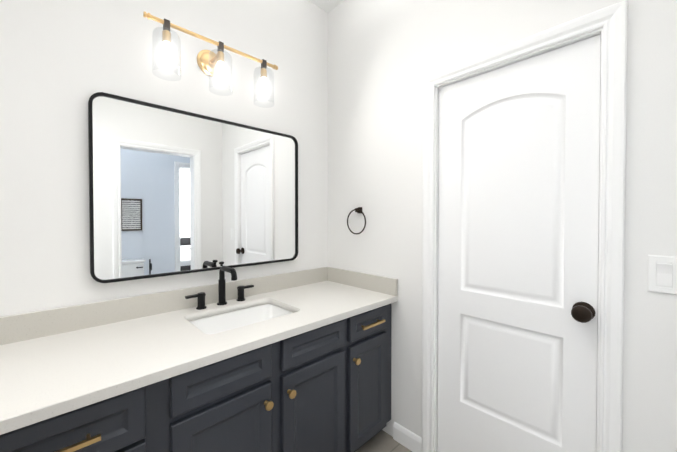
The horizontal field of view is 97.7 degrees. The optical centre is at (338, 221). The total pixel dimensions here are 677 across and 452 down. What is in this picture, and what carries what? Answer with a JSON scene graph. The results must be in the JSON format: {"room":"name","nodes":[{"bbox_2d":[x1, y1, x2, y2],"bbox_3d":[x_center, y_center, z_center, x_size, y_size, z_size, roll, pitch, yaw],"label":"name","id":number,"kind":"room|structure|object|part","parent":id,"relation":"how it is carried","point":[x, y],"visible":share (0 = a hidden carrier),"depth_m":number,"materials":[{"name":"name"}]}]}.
{"room":"bathroom","nodes":[
{"label":"bathroom","id":0,"kind":"room"},
{"bbox_2d":[0,0,327,316],"bbox_3d":[-1.088,-0.097,1.140,2.940,2.620,0.120,-1,1,-44],"label":"wall","id":1,"kind":"structure","parent":0,"point":[62,62],"depth_m":1.20,"materials":[{"name":"paint"}]},
{"bbox_2d":[88,92,297,282],"bbox_3d":[-0.612,-0.135,1.488,0.983,0.753,0.031,-1,1,-44],"label":"mirror","id":2,"kind":"object","parent":1,"relation":"attached to","point":[172,191],"visible":0.98,"depth_m":1.37,"materials":[{"name":"black mirror"}]},
{"bbox_2d":[143,11,277,102],"bbox_3d":[-0.577,-0.727,1.409,0.610,0.241,0.186,-1,1,-44],"label":"sconce","id":3,"kind":"object","parent":1,"relation":"attached to","point":[210,63],"visible":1,"depth_m":1.37,"materials":[{"name":"gold metal"}]},
{"bbox_2d":[308,0,343,12],"bbox_3d":[2.170,-1.441,-0.046,6.020,0.100,6.320,-1,1,-44],"label":"ceiling","id":4,"kind":"structure","parent":0,"point":[327,6],"depth_m":1.93,"materials":[{"name":"paint"}]},
{"bbox_2d":[355,430,411,451],"bbox_3d":[2.170,1.278,-0.010,6.020,0.100,6.320,-1,1,-44],"label":"floor","id":5,"kind":"structure","parent":0,"point":[382,441],"depth_m":1.59,"materials":[{"name":"tile"}]},
{"bbox_2d":[0,297,397,451],"bbox_3d":[-0.460,0.827,1.262,1.637,0.770,0.585,-1,1,-44],"label":"bathroom vanity","id":6,"kind":"object","parent":5,"relation":"on","point":[297,361],"depth_m":1.07,"materials":[{"name":"paint"}]},
{"bbox_2d":[0,281,397,428],"bbox_3d":[-0.465,0.427,1.260,1.642,0.030,0.576,-1,1,-44],"label":"countertop","id":7,"kind":"structure","parent":6,"relation":"on","point":[49,372],"depth_m":0.99,"materials":[{"name":"white stone"}]},
{"bbox_2d":[184,261,255,308],"bbox_3d":[-0.531,0.304,1.415,0.332,0.209,0.175,-1,1,-44],"label":"faucet","id":8,"kind":"object","parent":7,"relation":"on","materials":[{"name":"black metal"}]},
{"bbox_2d":[188,301,295,332],"bbox_3d":[-0.421,0.505,1.328,0.470,0.153,0.340,-1,1,-44],"label":"sink","id":9,"kind":"object","parent":7,"relation":"in","point":[227,318],"depth_m":1.46,"materials":[{"name":"white ceramic"}]},
{"bbox_2d":[328,0,676,451],"bbox_3d":[0.874,-0.103,1.603,0.770,2.620,1.930,-1,1,-44],"label":"wall","id":10,"kind":"structure","parent":0,"point":[385,57],"depth_m":1.50,"materials":[{"name":"paint"}]},
{"bbox_2d":[347,207,365,234],"bbox_3d":[0.117,-0.003,1.811,0.034,0.167,0.156,-1,1,-44],"label":"towel ring","id":11,"kind":"object","parent":10,"relation":"attached to","point":[358,210],"visible":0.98,"depth_m":1.80,"materials":[{"name":"black metal"}]},
{"bbox_3d":[0.121,-0.068,1.806,0.034,0.038,0.038,-1,1,-44],"label":"towel ring mount post","id":12,"kind":"part","parent":11,"relation":"part of","materials":[{"name":"black metal"}]},
{"bbox_2d":[393,422,421,451],"bbox_3d":[-0.118,1.180,0.148,2.700,0.092,2.680,-1,1,-44],"label":"baseboard","id":13,"kind":"structure","parent":10,"relation":"attached to","point":[408,439],"depth_m":1.58,"materials":[{"name":"paint"}]},
{"bbox_2d":[437,34,600,451],"bbox_3d":[0.718,0.274,1.272,0.035,1.858,0.600,-1,1,-44],"label":"door","id":14,"kind":"structure","parent":10,"relation":"in","point":[518,225],"depth_m":1.22,"materials":[{"name":"paint"}]},
{"bbox_2d":[571,302,594,322],"bbox_3d":[0.861,0.324,1.046,0.071,0.066,0.066,-1,1,-44],"label":"door knob","id":15,"kind":"object","parent":14,"relation":"attached to","point":[582,312],"depth_m":1.03,"materials":[{"name":"black metal"}]},
{"bbox_2d":[422,0,627,451],"bbox_3d":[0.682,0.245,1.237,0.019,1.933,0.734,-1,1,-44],"label":"door frame","id":16,"kind":"structure","parent":10,"relation":"attached to","point":[611,20],"depth_m":1.00,"materials":[{"name":"paint"}]},
{"bbox_2d":[647,255,676,294],"bbox_3d":[1.002,0.164,0.910,0.009,0.116,0.072,-1,1,-44],"label":"light switch","id":17,"kind":"object","parent":10,"relation":"attached to","point":[661,274],"visible":1,"depth_m":0.91,"materials":[{"name":"white plastic"}]}
]}

